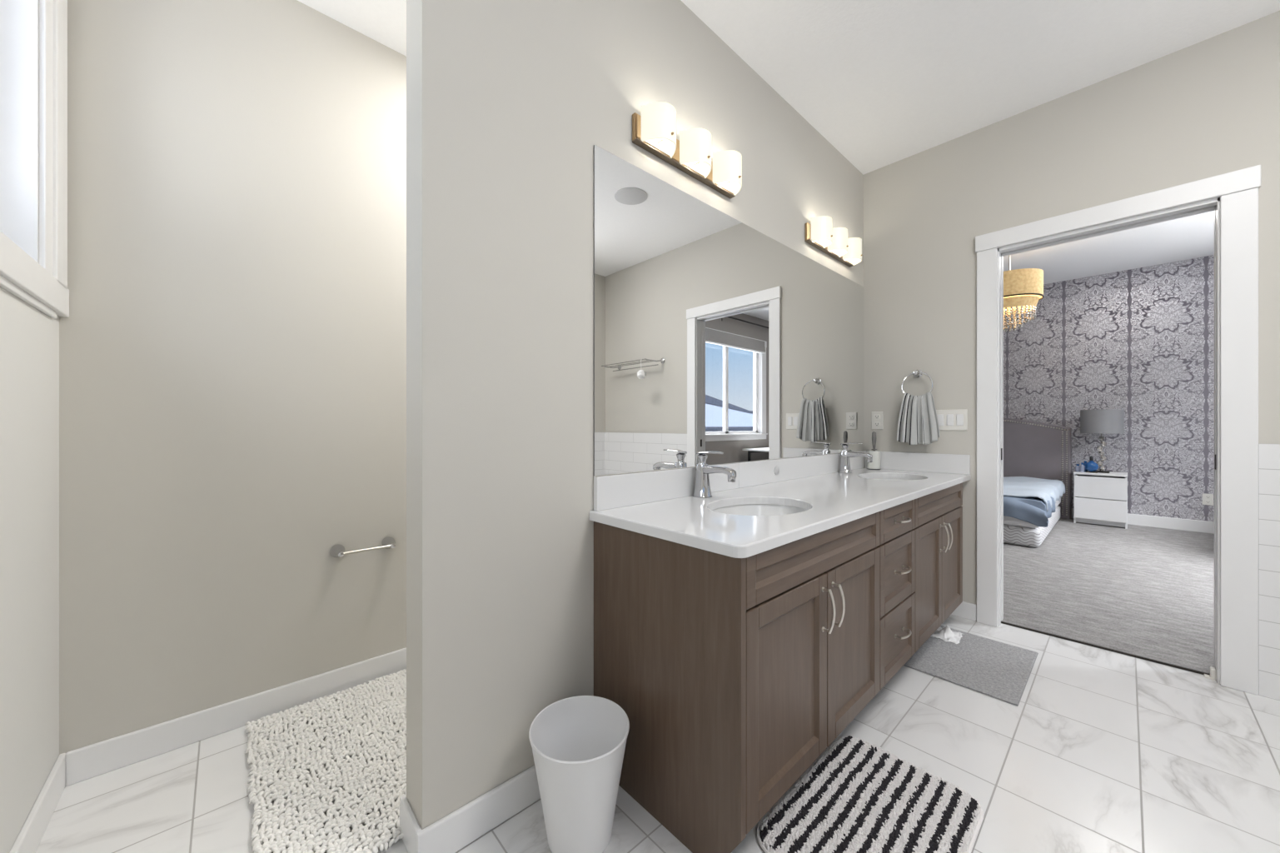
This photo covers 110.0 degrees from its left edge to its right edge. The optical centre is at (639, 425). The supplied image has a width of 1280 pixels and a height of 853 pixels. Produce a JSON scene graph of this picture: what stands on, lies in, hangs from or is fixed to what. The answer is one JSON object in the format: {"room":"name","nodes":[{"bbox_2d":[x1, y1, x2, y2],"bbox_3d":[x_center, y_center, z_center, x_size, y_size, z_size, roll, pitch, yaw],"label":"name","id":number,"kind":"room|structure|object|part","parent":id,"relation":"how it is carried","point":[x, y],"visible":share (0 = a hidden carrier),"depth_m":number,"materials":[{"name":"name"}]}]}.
{"room":"bathroom","nodes":[
{"label":"bathroom","id":0,"kind":"room"},
{"bbox_2d":[0,286,59,852],"bbox_3d":[-0.533,-0.280,-0.083,0.150,2.740,3.999,0,0,-43],"label":"wall","id":1,"kind":"structure","parent":0,"point":[29,337],"depth_m":1.13,"materials":[{"name":"paint"}]},
{"bbox_2d":[0,0,69,318],"bbox_3d":[-1.236,-0.920,0.695,0.170,1.220,1.655,0,0,-43],"label":"window","id":2,"kind":"structure","parent":1,"relation":"in","point":[33,33],"depth_m":1.19,"materials":[{"name":"white"}]},
{"bbox_3d":[-1.210,-0.920,0.652,0.150,1.020,1.357,0,0,-43],"label":"frame","id":3,"kind":"part","parent":2,"relation":"part of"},
{"bbox_3d":[-1.181,-0.362,0.746,0.020,0.104,1.655,0,0,-43],"label":"sill","id":4,"kind":"part","parent":2,"relation":"part of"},
{"bbox_2d":[9,752,65,852],"bbox_3d":[-0.473,1.040,-0.027,0.014,0.100,3.759,0,0,-43],"label":"baseboard","id":5,"kind":"structure","parent":1,"relation":"attached to","point":[28,839],"depth_m":1.19,"materials":[{"name":"white wood"}]},
{"bbox_2d":[59,0,406,754],"bbox_3d":[-1.057,-0.280,2.073,2.001,2.740,0.120,0,0,-43],"label":"wall","id":6,"kind":"structure","parent":0,"point":[232,340],"depth_m":1.60,"materials":[{"name":"beige paint"}]},
{"bbox_2d":[65,647,406,786],"bbox_3d":[-1.006,1.040,2.028,1.987,0.100,0.014,0,0,-43],"label":"baseboard","id":7,"kind":"structure","parent":6,"relation":"attached to","point":[84,763],"depth_m":1.57,"materials":[{"name":"white wood"}]},
{"bbox_2d":[329,536,395,557],"bbox_3d":[-1.139,0.510,1.860,0.238,0.052,0.082,0,0,-43],"label":"toilet paper holder","id":8,"kind":"object","parent":6,"relation":"attached to","point":[338,550],"visible":1,"depth_m":1.82,"materials":[{"name":"silver metal"}]},
{"bbox_2d":[406,0,863,829],"bbox_3d":[0.423,-0.280,2.072,2.726,2.740,0.132,0,0,-43],"label":"wall","id":9,"kind":"structure","parent":0,"point":[509,102],"depth_m":1.26,"materials":[{"name":"beige paint"}]},
{"bbox_2d":[399,793,421,852],"bbox_3d":[-0.590,1.040,1.149,0.014,0.100,0.146,0,0,-43],"label":"baseboard","id":10,"kind":"structure","parent":9,"relation":"attached to","point":[410,826],"depth_m":1.14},
{"bbox_2d":[416,765,540,852],"bbox_3d":[-0.338,1.040,1.272,0.550,0.100,0.014,0,0,-43],"label":"baseboard","id":11,"kind":"structure","parent":9,"relation":"attached to","point":[455,830],"depth_m":1.18,"materials":[{"name":"white wood"}]},
{"bbox_2d":[632,101,742,198],"bbox_3d":[0.219,-1.053,1.720,0.575,0.126,0.108,0,0,-43],"label":"vanity light","id":12,"kind":"object","parent":9,"relation":"attached to","point":[654,131],"visible":1,"depth_m":1.68,"materials":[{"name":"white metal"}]},
{"bbox_2d":[644,138,670,155],"bbox_3d":[0.060,-1.055,1.614,0.141,0.110,0.003,0,0,-43],"label":"diffuser","id":13,"kind":"object","parent":12,"relation":"attached to","point":[657,147],"depth_m":1.62,"materials":[{"name":"beige glass"}]},
{"bbox_3d":[0.085,-1.054,1.587,0.153,0.124,0.076,0,0,-43],"label":"lamp shade","id":14,"kind":"part","parent":12,"relation":"part of","materials":[{"name":"beige glass"}]},
{"bbox_3d":[0.192,-0.992,1.751,0.575,0.005,0.026,0,0,-43],"label":"rail","id":15,"kind":"part","parent":12,"relation":"part of","materials":[{"name":"brown metal"}]},
{"bbox_2d":[683,161,704,176],"bbox_3d":[0.207,-1.055,1.750,0.141,0.110,0.003,0,0,-43],"label":"diffuser","id":16,"kind":"object","parent":12,"relation":"attached to","point":[694,169],"depth_m":1.76,"materials":[{"name":"beige glass"}]},
{"bbox_3d":[0.232,-1.054,1.722,0.153,0.124,0.076,0,0,-43],"label":"lamp shade","id":17,"kind":"part","parent":12,"relation":"part of","materials":[{"name":"beige glass"}]},
{"bbox_2d":[716,181,734,194],"bbox_3d":[0.354,-1.055,1.885,0.141,0.110,0.003,0,0,-43],"label":"diffuser","id":18,"kind":"object","parent":12,"relation":"attached to","point":[724,187],"depth_m":1.90,"materials":[{"name":"beige glass"}]},
{"bbox_3d":[0.379,-1.054,1.858,0.153,0.124,0.076,0,0,-43],"label":"lamp shade","id":19,"kind":"part","parent":12,"relation":"part of","materials":[{"name":"beige glass"}]},
{"bbox_2d":[593,144,864,476],"bbox_3d":[0.661,-0.372,2.196,2.201,1.074,0.006,0,0,-43],"label":"wall mirror","id":20,"kind":"object","parent":9,"relation":"attached to","point":[712,332],"visible":1,"depth_m":1.84,"materials":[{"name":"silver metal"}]},
{"bbox_2d":[593,450,865,510],"bbox_3d":[0.658,0.220,2.184,2.182,0.110,0.020,0,0,-43],"label":"backsplash","id":21,"kind":"structure","parent":9,"relation":"attached to","point":[610,491],"depth_m":1.75,"materials":[{"name":"white stone"}]},
{"bbox_2d":[804,215,862,266],"bbox_3d":[1.134,-1.053,2.563,0.575,0.126,0.108,0,0,-43],"label":"vanity light","id":22,"kind":"object","parent":9,"relation":"attached to","point":[834,242],"visible":1,"depth_m":2.52,"materials":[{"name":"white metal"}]},
{"bbox_2d":[813,239,823,246],"bbox_3d":[0.974,-1.055,2.456,0.141,0.110,0.003,0,0,-43],"label":"diffuser","id":23,"kind":"object","parent":22,"relation":"attached to","point":[816,242],"depth_m":2.47,"materials":[{"name":"beige glass"}]},
{"bbox_3d":[0.999,-1.054,2.429,0.153,0.124,0.076,0,0,-43],"label":"lamp shade","id":24,"kind":"part","parent":22,"relation":"part of","materials":[{"name":"beige glass"}]},
{"bbox_3d":[1.104,-1.042,2.595,0.575,0.093,0.022,0,0,-43],"label":"plate","id":25,"kind":"part","parent":22,"relation":"part of","materials":[{"name":"gold metal"}]},
{"bbox_3d":[1.106,-0.992,2.593,0.575,0.005,0.026,0,0,-43],"label":"rail","id":26,"kind":"part","parent":22,"relation":"part of","materials":[{"name":"brown metal"}]},
{"bbox_2d":[830,249,839,255],"bbox_3d":[1.121,-1.055,2.592,0.141,0.110,0.003,0,0,-43],"label":"diffuser","id":27,"kind":"object","parent":22,"relation":"attached to","point":[833,252],"depth_m":2.60,"materials":[{"name":"beige glass"}]},
{"bbox_3d":[1.146,-1.054,2.565,0.153,0.124,0.076,0,0,-43],"label":"lamp shade","id":28,"kind":"part","parent":22,"relation":"part of","materials":[{"name":"beige glass"}]},
{"bbox_2d":[845,258,853,263],"bbox_3d":[1.268,-1.055,2.728,0.141,0.110,0.003,0,0,-43],"label":"diffuser","id":29,"kind":"object","parent":22,"relation":"attached to","point":[847,261],"depth_m":2.74,"materials":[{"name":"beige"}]},
{"bbox_3d":[1.293,-1.054,2.700,0.153,0.124,0.076,0,0,-43],"label":"lamp shade","id":30,"kind":"part","parent":22,"relation":"part of","materials":[{"name":"beige glass"}]},
{"bbox_2d":[34,517,1279,852],"bbox_3d":[2.005,1.136,2.896,7.921,0.108,5.040,0,0,-43],"label":"floor","id":31,"kind":"structure","parent":0,"point":[1101,750],"depth_m":1.51,"materials":[{"name":"tile"}]},
{"bbox_2d":[244,669,406,852],"bbox_3d":[-0.897,1.075,1.497,0.628,0.027,0.880,0,0,-43],"label":"bath rug","id":32,"kind":"object","parent":31,"relation":"on","point":[330,772],"visible":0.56,"depth_m":1.38,"materials":[{"name":"beige fabric"}]},
{"bbox_2d":[528,695,629,852],"bbox_3d":[-0.160,0.942,1.191,0.264,0.292,0.264,0,0,-43],"label":"waste bin","id":33,"kind":"object","parent":31,"relation":"on","point":[578,743],"visible":1,"depth_m":1.13,"materials":[{"name":"white plastic"}]},
{"bbox_2d":[593,511,879,852],"bbox_3d":[0.372,0.698,1.522,0.864,0.785,0.605,0,0,-43],"label":"base cabinet","id":34,"kind":"object","parent":31,"relation":"on","point":[730,677],"visible":0.94,"depth_m":1.22,"materials":[{"name":"brown wood"}]},
{"bbox_3d":[0.049,0.698,1.249,0.019,0.785,0.566,0,0,-43],"label":"panel","id":35,"kind":"part","parent":34,"relation":"part of","materials":[{"name":"brown wood"}]},
{"bbox_2d":[589,450,971,557],"bbox_3d":[0.850,0.234,1.980,2.220,0.139,0.578,0,0,-43],"label":"countertop","id":36,"kind":"structure","parent":34,"relation":"on","point":[661,504],"depth_m":1.64,"materials":[{"name":"white stone"}]},
{"bbox_2d":[692,451,736,498],"bbox_3d":[0.281,0.186,1.688,0.066,0.178,0.184,0,0,-43],"label":"faucet","id":37,"kind":"object","parent":36,"relation":"on","point":[702,487],"visible":1,"depth_m":1.71,"materials":[{"name":"silver metal"}]},
{"bbox_3d":[0.265,0.106,1.705,0.038,0.017,0.122,0,0,-43],"label":"lever","id":38,"kind":"part","parent":37,"relation":"part of","materials":[{"name":"silver metal"}]},
{"bbox_3d":[0.289,0.179,1.679,0.034,0.052,0.160,0,0,-43],"label":"spout","id":39,"kind":"part","parent":37,"relation":"part of","materials":[{"name":"silver metal"}]},
{"bbox_2d":[712,503,807,515],"bbox_3d":[0.415,0.375,1.551,0.462,0.140,0.348,0,0,-43],"label":"sink","id":40,"kind":"object","parent":36,"relation":"in","point":[749,509],"visible":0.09,"depth_m":1.72,"materials":[{"name":"ceramic"}]},
{"bbox_2d":[773,465,779,474],"bbox_3d":[0.665,0.218,2.170,0.045,0.045,0.008,0,0,-43],"label":"cover","id":41,"kind":"object","parent":36,"relation":"attached to","point":[776,470],"visible":1,"depth_m":2.16,"materials":[{"name":"grey plastic"}]},
{"bbox_2d":[838,442,872,473],"bbox_3d":[1.237,0.186,2.568,0.066,0.178,0.184,0,0,-43],"label":"faucet","id":42,"kind":"object","parent":36,"relation":"on","point":[844,467],"visible":1,"depth_m":2.59,"materials":[{"name":"silver metal"}]},
{"bbox_3d":[1.221,0.106,2.586,0.038,0.017,0.122,0,0,-43],"label":"lever","id":43,"kind":"part","parent":42,"relation":"part of","materials":[{"name":"silver metal"}]},
{"bbox_3d":[1.244,0.179,2.560,0.034,0.052,0.160,0,0,-43],"label":"spout","id":44,"kind":"part","parent":42,"relation":"part of","materials":[{"name":"silver metal"}]},
{"bbox_2d":[866,450,880,469],"bbox_3d":[1.472,0.217,2.820,0.075,0.116,0.075,0,0,-43],"label":"cup","id":45,"kind":"object","parent":36,"relation":"on","point":[875,465],"visible":0.9,"depth_m":2.79,"materials":[{"name":"white ceramic"}]},
{"bbox_2d":[871,431,876,451],"bbox_3d":[1.474,0.150,2.818,0.040,0.228,0.040,0,0,-43],"label":"brush","id":46,"kind":"object","parent":45,"relation":"in","point":[874,433],"visible":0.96,"depth_m":2.81,"materials":[{"name":"grey plastic"}]},
{"bbox_2d":[869,477,914,480],"bbox_3d":[1.369,0.375,2.430,0.462,0.140,0.348,0,0,-43],"label":"sink","id":47,"kind":"object","parent":36,"relation":"in","point":[877,478],"visible":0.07,"depth_m":2.60,"materials":[{"name":"ceramic"}]},
{"bbox_3d":[0.397,0.700,1.198,0.418,0.520,0.020,0,0,-43],"label":"door","id":48,"kind":"part","parent":34,"relation":"part of","materials":[{"name":"brown wood"}]},
{"bbox_3d":[0.552,0.371,1.341,0.840,0.123,0.020,0,0,-43],"label":"false drawer","id":49,"kind":"part","parent":34,"relation":"part of","materials":[{"name":"brown wood"}]},
{"bbox_3d":[0.548,0.538,1.299,0.015,0.131,0.039,0,0,-43],"label":"handle","id":50,"kind":"part","parent":34,"relation":"part of","materials":[{"name":"silver metal"}]},
{"bbox_3d":[0.595,0.538,1.342,0.015,0.131,0.039,0,0,-43],"label":"handle","id":51,"kind":"part","parent":34,"relation":"part of","materials":[{"name":"silver metal"}]},
{"bbox_3d":[0.707,0.700,1.484,0.418,0.520,0.020,0,0,-43],"label":"door","id":52,"kind":"part","parent":34,"relation":"part of","materials":[{"name":"brown wood"}]},
{"bbox_2d":[756,735,984,852],"bbox_3d":[0.639,1.080,1.232,0.606,0.018,0.414,0,0,-43],"label":"bath mat","id":53,"kind":"object","parent":31,"relation":"on","point":[858,796],"visible":1,"depth_m":1.25,"materials":[{"name":"white fabric"}]},
{"bbox_2d":[876,499,915,690],"bbox_3d":[0.836,0.698,1.949,0.397,0.785,0.606,0,0,-43],"label":"base cabinet","id":54,"kind":"object","parent":31,"relation":"on","point":[897,523],"visible":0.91,"depth_m":1.75,"materials":[{"name":"brown wood"}]},
{"bbox_3d":[1.008,0.570,1.762,0.393,0.259,0.020,0,0,-43],"label":"drawer","id":55,"kind":"part","parent":54,"relation":"part of","materials":[{"name":"brown wood"}]},
{"bbox_3d":[1.008,0.833,1.762,0.393,0.254,0.020,0,0,-43],"label":"drawer","id":56,"kind":"part","parent":54,"relation":"part of","materials":[{"name":"brown wood"}]},
{"bbox_3d":[1.008,0.371,1.762,0.393,0.123,0.020,0,0,-43],"label":"drawer","id":57,"kind":"part","parent":54,"relation":"part of","materials":[{"name":"brown wood"}]},
{"bbox_3d":[1.028,0.810,1.740,0.107,0.014,0.040,0,0,-43],"label":"handle","id":58,"kind":"part","parent":54,"relation":"part of","materials":[{"name":"silver metal"}]},
{"bbox_3d":[1.028,0.563,1.740,0.107,0.014,0.040,0,0,-43],"label":"handle","id":59,"kind":"part","parent":54,"relation":"part of","materials":[{"name":"silver metal"}]},
{"bbox_3d":[1.028,0.368,1.740,0.107,0.014,0.040,0,0,-43],"label":"handle","id":60,"kind":"part","parent":54,"relation":"part of","materials":[{"name":"silver metal"}]},
{"bbox_2d":[912,482,962,652],"bbox_3d":[1.327,0.698,2.402,0.940,0.785,0.605,0,0,-43],"label":"base cabinet","id":61,"kind":"object","parent":31,"relation":"on","point":[938,515],"visible":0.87,"depth_m":2.13,"materials":[{"name":"brown wood"}]},
{"bbox_3d":[1.303,0.700,2.034,0.402,0.520,0.020,0,0,-43],"label":"door","id":62,"kind":"part","parent":61,"relation":"part of","materials":[{"name":"brown wood"}]},
{"bbox_3d":[1.452,0.371,2.171,0.807,0.123,0.020,0,0,-43],"label":"false drawer","id":63,"kind":"part","parent":61,"relation":"part of","materials":[{"name":"brown wood"}]},
{"bbox_3d":[1.448,0.538,2.128,0.015,0.131,0.039,0,0,-43],"label":"handle","id":64,"kind":"part","parent":61,"relation":"part of","materials":[{"name":"silver metal"}]},
{"bbox_3d":[1.495,0.538,2.172,0.015,0.131,0.039,0,0,-43],"label":"handle","id":65,"kind":"part","parent":61,"relation":"part of","materials":[{"name":"silver metal"}]},
{"bbox_3d":[1.602,0.700,2.308,0.402,0.520,0.020,0,0,-43],"label":"door","id":66,"kind":"part","parent":61,"relation":"part of","materials":[{"name":"brown wood"}]},
{"bbox_2d":[903,625,1038,706],"bbox_3d":[1.542,1.085,2.088,0.590,0.008,0.415,0,0,-43],"label":"floor mat","id":67,"kind":"object","parent":31,"relation":"on","point":[995,669],"visible":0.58,"depth_m":2.03,"materials":[{"name":"grey fabric"}]},
{"bbox_2d":[931,624,963,643],"bbox_3d":[1.579,1.054,2.306,0.174,0.054,0.130,0,0,-43],"label":"tissue","id":68,"kind":"object","parent":67,"relation":"on","point":[945,634],"visible":0.83,"depth_m":2.29,"materials":[{"name":"white paper"}]},
{"bbox_2d":[1003,417,1071,547],"bbox_3d":[3.665,0.477,5.174,2.114,1.205,1.780,0,0,-43],"label":"bed","id":69,"kind":"object","parent":31,"relation":"on","point":[1038,455],"visible":0.38,"depth_m":5.17,"materials":[{"name":"grey fabric"}]},
{"bbox_2d":[1003,495,1055,527],"bbox_3d":[3.151,0.762,4.678,0.686,0.226,1.716,0,0,-43],"label":"bedspread","id":70,"kind":"object","parent":69,"relation":"on","point":[1023,510],"depth_m":3.98,"materials":[{"name":"blue fabric"}]},
{"bbox_3d":[3.636,0.799,5.134,1.890,0.218,1.619,0,0,-43],"label":"mattress","id":71,"kind":"part","parent":69,"relation":"part of","materials":[{"name":"blue fabric"}]},
{"bbox_2d":[1003,476,1065,511],"bbox_3d":[3.630,0.691,5.123,1.718,0.166,1.691,0,0,-43],"label":"duvet","id":72,"kind":"object","parent":69,"relation":"on","point":[1048,491],"depth_m":4.52,"materials":[{"name":"white fabric"}]},
{"bbox_2d":[1073,470,1127,528],"bbox_3d":[5.076,0.802,4.938,0.368,0.575,0.408,0,0,-43],"label":"nightstand","id":73,"kind":"object","parent":31,"relation":"on","point":[1099,498],"visible":0.97,"depth_m":4.82,"materials":[{"name":"white wood"}]},
{"bbox_2d":[1075,463,1080,471],"bbox_3d":[4.885,0.472,4.996,0.044,0.084,0.043,0,0,-43],"label":"toiletry bottle","id":74,"kind":"object","parent":73,"relation":"on","point":[1077,467],"visible":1,"depth_m":4.99,"materials":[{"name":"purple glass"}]},
{"bbox_2d":[1080,462,1085,472],"bbox_3d":[4.896,0.462,4.955,0.038,0.104,0.037,0,0,-43],"label":"toiletry bottle","id":75,"kind":"object","parent":73,"relation":"on","point":[1082,466],"visible":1,"depth_m":4.94,"materials":[{"name":"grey glass"}]},
{"bbox_3d":[4.950,0.670,4.821,0.018,0.230,0.396,0,0,-43],"label":"drawer","id":76,"kind":"part","parent":73,"relation":"part of","materials":[{"name":"white wood"}]},
{"bbox_3d":[4.950,0.905,4.821,0.018,0.225,0.396,0,0,-43],"label":"drawer","id":77,"kind":"part","parent":73,"relation":"part of","materials":[{"name":"white wood"}]},
{"bbox_2d":[1080,408,1124,473],"bbox_3d":[5.075,0.171,4.923,0.336,0.686,0.336,0,0,-43],"label":"table lamp","id":78,"kind":"object","parent":73,"relation":"on","point":[1109,420],"visible":0.98,"depth_m":4.83,"materials":[{"name":"fabric"}]},
{"bbox_3d":[5.078,0.281,4.925,0.076,0.442,0.082,0,0,-43],"label":"stem","id":79,"kind":"part","parent":78,"relation":"part of","materials":[{"name":"clear glass"}]},
{"bbox_3d":[5.075,-0.043,4.923,0.336,0.257,0.336,0,0,-43],"label":"lamp shade","id":80,"kind":"part","parent":78,"relation":"part of","materials":[{"name":"grey fabric"}]},
{"bbox_3d":[4.952,0.510,4.908,0.060,0.008,0.095,0,0,-43],"label":"tray","id":81,"kind":"object","parent":73,"relation":"on","visible":0},
{"bbox_2d":[1084,455,1098,471],"bbox_3d":[4.950,0.419,4.910,0.110,0.172,0.110,0,0,-43],"label":"perfume bottle","id":82,"kind":"object","parent":81,"relation":"on","point":[1090,465],"visible":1,"depth_m":4.89,"materials":[{"name":"blue glass"}]},
{"bbox_2d":[1204,666,1216,680],"bbox_3d":[2.466,1.067,1.936,0.036,0.045,0.034,0,0,-43],"label":"guide","id":83,"kind":"object","parent":31,"relation":"on","point":[1212,675],"visible":0.98,"depth_m":1.93,"materials":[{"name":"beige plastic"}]},
{"bbox_2d":[297,0,1279,174],"bbox_3d":[0.736,-1.690,1.087,3.601,0.080,3.999,0,0,-43],"label":"ceiling","id":84,"kind":"structure","parent":0,"point":[884,82],"depth_m":1.95,"materials":[{"name":"white paint"}]},
{"bbox_2d":[863,10,1279,604],"bbox_3d":[1.768,-0.310,2.712,0.120,2.800,4.990,0,0,-43],"label":"wall","id":85,"kind":"structure","parent":0,"point":[1209,107],"depth_m":2.32,"materials":[{"name":"beige paint"}]},
{"bbox_2d":[871,411,882,429],"bbox_3d":[1.525,-0.032,2.880,0.009,0.114,0.070,0,0,-43],"label":"wall outlet","id":86,"kind":"object","parent":85,"relation":"attached to","point":[876,416],"visible":1,"depth_m":2.88,"materials":[{"name":"beige plastic"}]},
{"bbox_2d":[874,414,880,418],"bbox_3d":[1.524,-0.056,2.878,0.004,0.028,0.034,0,0,-43],"label":"socket","id":87,"kind":"object","parent":86,"relation":"attached to","point":[876,416],"depth_m":2.88,"materials":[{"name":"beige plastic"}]},
{"bbox_2d":[874,422,880,426],"bbox_3d":[1.524,-0.008,2.878,0.004,0.028,0.034,0,0,-43],"label":"socket","id":88,"kind":"object","parent":86,"relation":"attached to","point":[876,424],"depth_m":2.88,"materials":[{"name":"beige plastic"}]},
{"bbox_2d":[901,369,933,398],"bbox_3d":[1.668,-0.246,2.684,0.063,0.186,0.167,0,0,-43],"label":"towel ring","id":89,"kind":"object","parent":85,"relation":"attached to","point":[917,373],"visible":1,"depth_m":2.69,"materials":[{"name":"silver metal"}]},
{"bbox_2d":[896,392,940,444],"bbox_3d":[1.648,-0.041,2.661,0.064,0.316,0.218,0,0,-43],"label":"hand towel","id":90,"kind":"object","parent":89,"relation":"hanging from","point":[918,423],"visible":1,"depth_m":2.65,"materials":[{"name":"grey fabric"}]},
{"bbox_2d":[936,408,967,430],"bbox_3d":[1.793,-0.032,2.588,0.010,0.120,0.164,0,0,-43],"label":"switch plate","id":91,"kind":"object","parent":85,"relation":"attached to","point":[948,420],"visible":0.87,"depth_m":2.58,"materials":[{"name":"beige plastic"}]},
{"bbox_2d":[951,601,976,621],"bbox_3d":[1.670,1.044,2.719,0.014,0.092,0.607,0,0,-43],"label":"baseboard","id":92,"kind":"structure","parent":85,"relation":"attached to","point":[965,610],"depth_m":2.52,"materials":[{"name":"white wood"}]},
{"bbox_2d":[976,248,997,627],"bbox_3d":[1.907,0.064,2.460,0.018,2.052,0.091,0,0,-43],"label":"trim","id":93,"kind":"structure","parent":85,"relation":"attached to","point":[987,261],"depth_m":2.45,"materials":[{"name":"white wood"}]},
{"bbox_2d":[1001,620,1210,674],"bbox_3d":[2.243,1.085,2.204,0.010,0.010,0.764,0,0,-43],"label":"trim","id":94,"kind":"structure","parent":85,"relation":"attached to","point":[1002,622],"depth_m":2.16,"materials":[{"name":"metal"}]},
{"bbox_2d":[997,197,1220,683],"bbox_3d":[2.239,0.062,2.201,0.120,2.055,0.764,0,0,-43],"label":"door frame","id":95,"kind":"structure","parent":85,"relation":"in","point":[1210,205],"depth_m":2.07,"materials":[{"name":"white wood"}]},
{"bbox_2d":[1214,454,1215,469],"bbox_3d":[2.485,0.158,1.933,0.020,0.065,0.004,0,0,-43],"label":"latch plate","id":96,"kind":"object","parent":95,"relation":"attached to","point":[1214,455],"visible":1,"depth_m":1.93,"materials":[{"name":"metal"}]},
{"bbox_2d":[975,164,1260,253],"bbox_3d":[2.187,-1.006,2.151,0.024,0.088,0.937,0,0,-43],"label":"trim","id":97,"kind":"structure","parent":85,"relation":"attached to","point":[1215,186],"depth_m":2.06,"materials":[{"name":"white wood"}]},
{"bbox_2d":[1220,187,1258,695],"bbox_3d":[2.471,0.064,1.847,0.018,2.052,0.094,0,0,-43],"label":"trim","id":98,"kind":"structure","parent":85,"relation":"attached to","point":[1238,211],"depth_m":1.84,"materials":[{"name":"white wood"}]},
{"bbox_2d":[1258,443,1279,700],"bbox_3d":[2.913,0.582,1.372,0.012,1.017,1.203,0,0,-43],"label":"wainscoting","id":99,"kind":"structure","parent":85,"relation":"attached to","point":[1268,454],"depth_m":1.79,"materials":[{"name":"tile"}]},
{"bbox_2d":[1003,254,1214,521],"bbox_3d":[4.873,-0.310,5.540,0.120,2.800,5.040,0,0,-43],"label":"wall","id":100,"kind":"structure","parent":0,"point":[1138,341],"depth_m":4.87,"materials":[{"name":"paper"}]},
{"bbox_2d":[1071,508,1214,533],"bbox_3d":[4.824,1.028,5.494,0.014,0.125,4.800,0,0,-43],"label":"baseboard","id":101,"kind":"structure","parent":100,"relation":"attached to","point":[1205,526],"depth_m":4.68,"materials":[{"name":"white wood"}]},
{"bbox_2d":[1202,493,1213,505],"bbox_3d":[5.728,0.745,4.516,0.009,0.114,0.070,0,0,-43],"label":"wall outlet","id":102,"kind":"object","parent":100,"relation":"attached to","point":[1207,499],"visible":1,"depth_m":4.51,"materials":[{"name":"beige plastic"}]},
{"bbox_2d":[1003,210,1214,283],"bbox_3d":[3.373,-1.750,4.157,4.200,0.080,5.040,0,0,-43],"label":"ceiling","id":103,"kind":"structure","parent":0,"point":[1190,236],"depth_m":4.39,"materials":[{"name":"white paint"}]},
{"bbox_2d":[1003,254,1043,332],"bbox_3d":[3.390,-1.286,4.109,0.469,0.846,0.469,0,0,-43],"label":"chandelier","id":104,"kind":"object","parent":103,"relation":"hanging from","point":[1023,288],"visible":0.66,"depth_m":3.93,"materials":[{"name":"fabric"}]},
{"bbox_3d":[3.390,-1.533,4.109,0.328,0.353,0.328,0,0,2],"label":"rod","id":105,"kind":"part","parent":104,"relation":"part of","materials":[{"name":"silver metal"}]},
{"bbox_3d":[3.390,-1.252,4.109,0.464,0.220,0.464,0,0,-43],"label":"lamp shade","id":106,"kind":"part","parent":104,"relation":"part of","materials":[{"name":"beige fabric"}]}
]}

